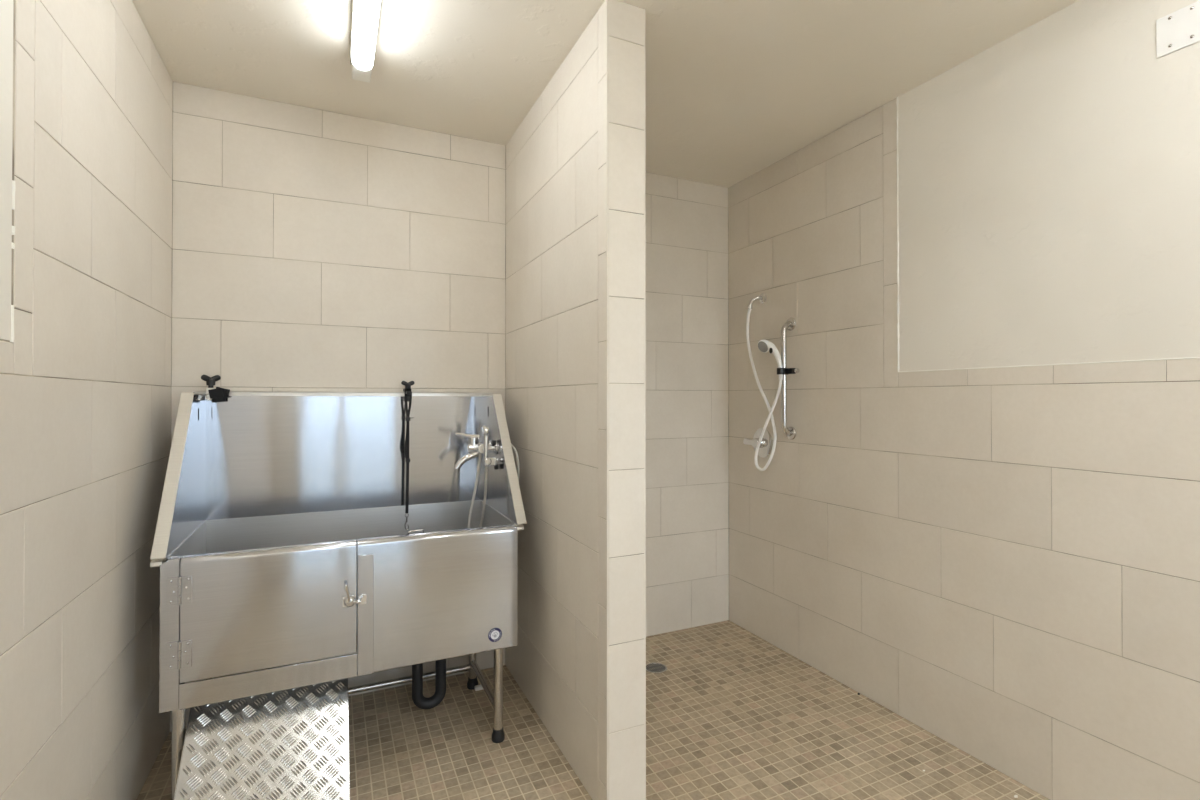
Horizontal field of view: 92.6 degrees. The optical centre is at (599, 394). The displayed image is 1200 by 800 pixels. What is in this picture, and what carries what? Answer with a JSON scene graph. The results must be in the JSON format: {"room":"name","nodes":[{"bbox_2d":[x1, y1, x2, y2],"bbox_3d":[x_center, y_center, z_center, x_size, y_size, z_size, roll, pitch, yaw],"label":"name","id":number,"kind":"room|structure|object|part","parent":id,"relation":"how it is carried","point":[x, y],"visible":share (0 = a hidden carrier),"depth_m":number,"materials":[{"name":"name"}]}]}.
{"room":"dog washing room","nodes":[
{"label":"dog washing room","id":0,"kind":"room"},
{"bbox_2d":[0,0,172,799],"bbox_3d":[-0.906,0.032,0.262,0.120,3.090,4.980,0,0,-25],"label":"wall","id":1,"kind":"structure","parent":0,"point":[85,374],"depth_m":1.64,"materials":[{"name":"beige tile"}]},
{"bbox_2d":[10,180,15,342],"bbox_3d":[-1.318,-0.299,1.284,0.010,0.364,0.014,0,0,-25],"label":"trim","id":2,"kind":"structure","parent":1,"relation":"attached to","point":[13,181],"depth_m":1.28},
{"bbox_2d":[170,82,728,731],"bbox_3d":[-0.547,0.053,3.241,3.286,3.090,0.120,0,0,-25],"label":"wall","id":3,"kind":"structure","parent":0,"point":[314,250],"depth_m":2.95,"materials":[{"name":"beige tile"}]},
{"bbox_2d":[505,0,645,799],"bbox_3d":[-0.183,0.049,2.638,0.157,2.990,1.322,0,0,-25],"label":"wall partition","id":4,"kind":"structure","parent":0,"point":[576,162],"depth_m":2.17,"materials":[{"name":"beige tile"}]},
{"bbox_2d":[136,620,1049,799],"bbox_3d":[0.503,1.532,0.974,3.286,0.100,5.100,0,0,-25],"label":"floor","id":5,"kind":"structure","parent":0,"point":[732,714],"depth_m":2.46,"materials":[{"name":"tile"}]},
{"bbox_2d":[174,678,349,799],"bbox_3d":[-1.155,1.284,1.992,0.518,0.396,0.542,0,0,-25],"label":"ramp","id":6,"kind":"object","parent":5,"relation":"on","point":[290,744],"visible":0.86,"depth_m":2.02,"materials":[{"name":"metal"}]},
{"bbox_3d":[-1.388,1.282,1.883,0.003,0.392,0.542,0,0,-25],"label":"rail","id":7,"kind":"part","parent":6,"relation":"part of","materials":[{"name":"metal"}]},
{"bbox_3d":[-0.921,1.284,2.100,0.003,0.392,0.542,0,0,-25],"label":"rail","id":8,"kind":"part","parent":6,"relation":"part of","materials":[{"name":"metal"}]},
{"bbox_2d":[150,391,526,799],"bbox_3d":[-1.044,0.739,2.522,1.371,1.508,0.737,0,0,-25],"label":"tub","id":9,"kind":"object","parent":5,"relation":"on","point":[281,537],"visible":0.97,"depth_m":2.42,"materials":[{"name":"metal"}]},
{"bbox_3d":[-1.485,0.822,1.989,0.054,0.515,0.070,0,0,-25],"label":"corner post","id":10,"kind":"part","parent":9,"relation":"part of","materials":[{"name":"metal"}]},
{"bbox_3d":[-1.634,0.275,2.240,0.043,0.567,0.660,0,0,-25],"label":"edge rail","id":11,"kind":"part","parent":9,"relation":"part of","materials":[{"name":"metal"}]},
{"bbox_3d":[-1.472,1.196,2.003,0.039,0.526,0.038,0,0,-25],"label":"leg","id":12,"kind":"part","parent":9,"relation":"part of","materials":[{"name":"metal"}]},
{"bbox_3d":[-1.620,0.278,2.253,0.004,0.567,0.664,0,0,-25],"label":"panel","id":13,"kind":"part","parent":9,"relation":"part of","materials":[{"name":"metal"}]},
{"bbox_2d":[201,375,229,402],"bbox_3d":[-1.720,-0.028,2.574,0.108,0.124,0.094,0,0,-25],"label":"clamp","id":14,"kind":"object","parent":9,"relation":"attached to","point":[217,394],"visible":1,"depth_m":2.54,"materials":[{"name":"plastic"}]},
{"bbox_3d":[-1.727,-0.061,2.545,0.035,0.058,0.075,0,0,21],"label":"wing knob","id":15,"kind":"part","parent":14,"relation":"part of","materials":[{"name":"black plastic"}]},
{"bbox_3d":[-1.200,0.777,2.108,0.556,0.425,0.049,0,0,-25],"label":"door","id":16,"kind":"part","parent":9,"relation":"part of","materials":[{"name":"metal"}]},
{"bbox_3d":[-1.200,-0.003,2.835,1.347,0.020,0.046,0,0,-25],"label":"rail","id":17,"kind":"part","parent":9,"relation":"part of","materials":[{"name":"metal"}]},
{"bbox_3d":[-1.206,0.286,2.834,1.237,0.562,0.040,0,0,-25],"label":"panel","id":18,"kind":"part","parent":9,"relation":"part of","materials":[{"name":"metal"}]},
{"bbox_3d":[-0.955,0.749,2.169,0.012,0.069,0.028,0,0,18],"label":"lever","id":19,"kind":"part","parent":9,"relation":"part of","materials":[{"name":"silver metal"}]},
{"bbox_3d":[-0.906,0.850,2.217,0.057,0.462,0.004,0,0,-25],"label":"door post","id":20,"kind":"part","parent":9,"relation":"part of","materials":[{"name":"metal"}]},
{"bbox_2d":[401,381,414,529],"bbox_3d":[-0.968,0.297,2.891,0.065,0.738,0.154,0,0,-25],"label":"strap","id":21,"kind":"object","parent":9,"relation":"hanging from","point":[407,391],"visible":1,"depth_m":2.83,"materials":[{"name":"black plastic"}]},
{"bbox_3d":[-0.971,-0.051,2.899,0.065,0.042,0.029,0,0,-25],"label":"wing knob","id":22,"kind":"part","parent":21,"relation":"part of","materials":[{"name":"black plastic"}]},
{"bbox_3d":[-0.660,0.826,2.373,0.636,0.519,0.070,0,0,-25],"label":"panel","id":23,"kind":"part","parent":9,"relation":"part of","materials":[{"name":"metal"}]},
{"bbox_3d":[-0.652,1.203,2.937,0.039,0.526,0.038,0,0,-25],"label":"leg","id":24,"kind":"part","parent":9,"relation":"part of","materials":[{"name":"metal"}]},
{"bbox_2d":[454,425,498,528],"bbox_3d":[-0.606,0.429,2.783,0.190,0.565,0.247,0,0,-25],"label":"faucet","id":25,"kind":"object","parent":9,"relation":"attached to","point":[475,448],"visible":0.94,"depth_m":2.77,"materials":[{"name":"silver metal"}]},
{"bbox_3d":[-0.645,0.315,2.797,0.132,0.099,0.032,0,0,-25],"label":"spout","id":26,"kind":"part","parent":25,"relation":"part of","materials":[{"name":"silver metal"}]},
{"bbox_3d":[-0.648,0.202,2.797,0.115,0.038,0.031,0,0,-25],"label":"lever","id":27,"kind":"part","parent":25,"relation":"part of","materials":[{"name":"silver metal"}]},
{"bbox_3d":[-0.441,1.200,2.483,0.039,0.526,0.038,0,0,-25],"label":"leg","id":28,"kind":"part","parent":9,"relation":"part of","materials":[{"name":"metal"}]},
{"bbox_3d":[-0.495,0.281,2.777,0.004,0.567,0.664,0,0,-25],"label":"panel","id":29,"kind":"part","parent":9,"relation":"part of","materials":[{"name":"metal"}]},
{"bbox_3d":[-0.476,0.278,2.779,0.043,0.567,0.660,0,0,-25],"label":"edge rail","id":30,"kind":"part","parent":9,"relation":"part of","materials":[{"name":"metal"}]},
{"bbox_2d":[474,685,482,690],"bbox_3d":[-0.613,1.486,2.912,0.045,0.018,0.025,0,0,-25],"label":"block","id":31,"kind":"object","parent":5,"relation":"on","point":[477,687],"visible":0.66,"depth_m":2.90,"materials":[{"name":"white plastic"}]},
{"bbox_2d":[646,663,666,673],"bbox_3d":[0.305,1.495,3.141,0.124,0.004,0.124,0,0,-25],"label":"floor drain","id":32,"kind":"object","parent":5,"relation":"on","point":[656,668],"visible":0.88,"depth_m":3.13,"materials":[{"name":"metal"}]},
{"bbox_2d":[132,0,1078,187],"bbox_3d":[0.503,-1.458,0.995,3.286,0.100,5.100,0,0,-25],"label":"ceiling","id":33,"kind":"structure","parent":0,"point":[735,88],"depth_m":2.36,"materials":[{"name":"paint"}]},
{"bbox_2d":[350,0,380,82],"bbox_3d":[-0.722,-1.349,1.802,0.086,0.107,1.290,0,0,-25],"label":"ceiling light","id":34,"kind":"object","parent":33,"relation":"attached to","point":[365,13],"visible":1,"depth_m":2.09,"materials":[{"name":"white plastic"}]},
{"bbox_2d":[728,0,1199,799],"bbox_3d":[1.964,0.041,1.598,0.120,3.090,4.980,0,0,-25],"label":"wall","id":35,"kind":"structure","parent":0,"point":[1004,562],"depth_m":2.27,"materials":[{"name":"beige tile"}]},
{"bbox_2d":[743,428,772,457],"bbox_3d":[0.965,0.295,3.512,0.077,0.180,0.187,0,0,-25],"label":"shower valve","id":36,"kind":"object","parent":35,"relation":"attached to","point":[766,445],"visible":0.77,"depth_m":3.49,"materials":[{"name":"silver metal"}]},
{"bbox_3d":[0.947,0.295,3.535,0.051,0.062,0.129,0,0,-30],"label":"handle","id":37,"kind":"part","parent":36,"relation":"part of","materials":[{"name":"silver metal"}]},
{"bbox_2d":[781,317,795,439],"bbox_3d":[1.071,-0.094,3.290,0.071,0.706,0.076,0,0,-25],"label":"grab bar","id":38,"kind":"object","parent":35,"relation":"attached to","point":[790,324],"visible":1,"depth_m":3.27,"materials":[{"name":"metal"}]},
{"bbox_2d":[777,368,799,374],"bbox_3d":[1.056,-0.134,3.234,0.084,0.036,0.138,0,0,-25],"label":"holder","id":39,"kind":"object","parent":38,"relation":"attached to","point":[787,371],"visible":0.96,"depth_m":3.23,"materials":[{"name":"black plastic"}]},
{"bbox_2d":[746,293,782,470],"bbox_3d":[0.972,-0.085,3.403,0.106,1.083,0.336,0,0,-5],"label":"shower","id":40,"kind":"object","parent":39,"relation":"hanging from","point":[764,346],"visible":1,"depth_m":3.37,"materials":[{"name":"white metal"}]},
{"bbox_3d":[0.954,-0.566,3.523,0.090,0.078,0.033,0,0,11],"label":"arm","id":41,"kind":"part","parent":40,"relation":"part of","materials":[{"name":"silver metal"}]},
{"bbox_2d":[896,97,1199,371],"bbox_3d":[2.152,-0.761,1.060,0.012,1.292,3.597,0,0,-25],"label":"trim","id":42,"kind":"structure","parent":35,"relation":"attached to","point":[897,159],"depth_m":2.68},
{"bbox_2d":[1156,0,1199,58],"bbox_3d":[1.849,-1.141,1.700,0.010,0.124,0.307,0,0,-25],"label":"cover plate","id":43,"kind":"object","parent":35,"relation":"attached to","point":[1180,29],"visible":1,"depth_m":1.79,"materials":[{"name":"white paint"}]}
]}

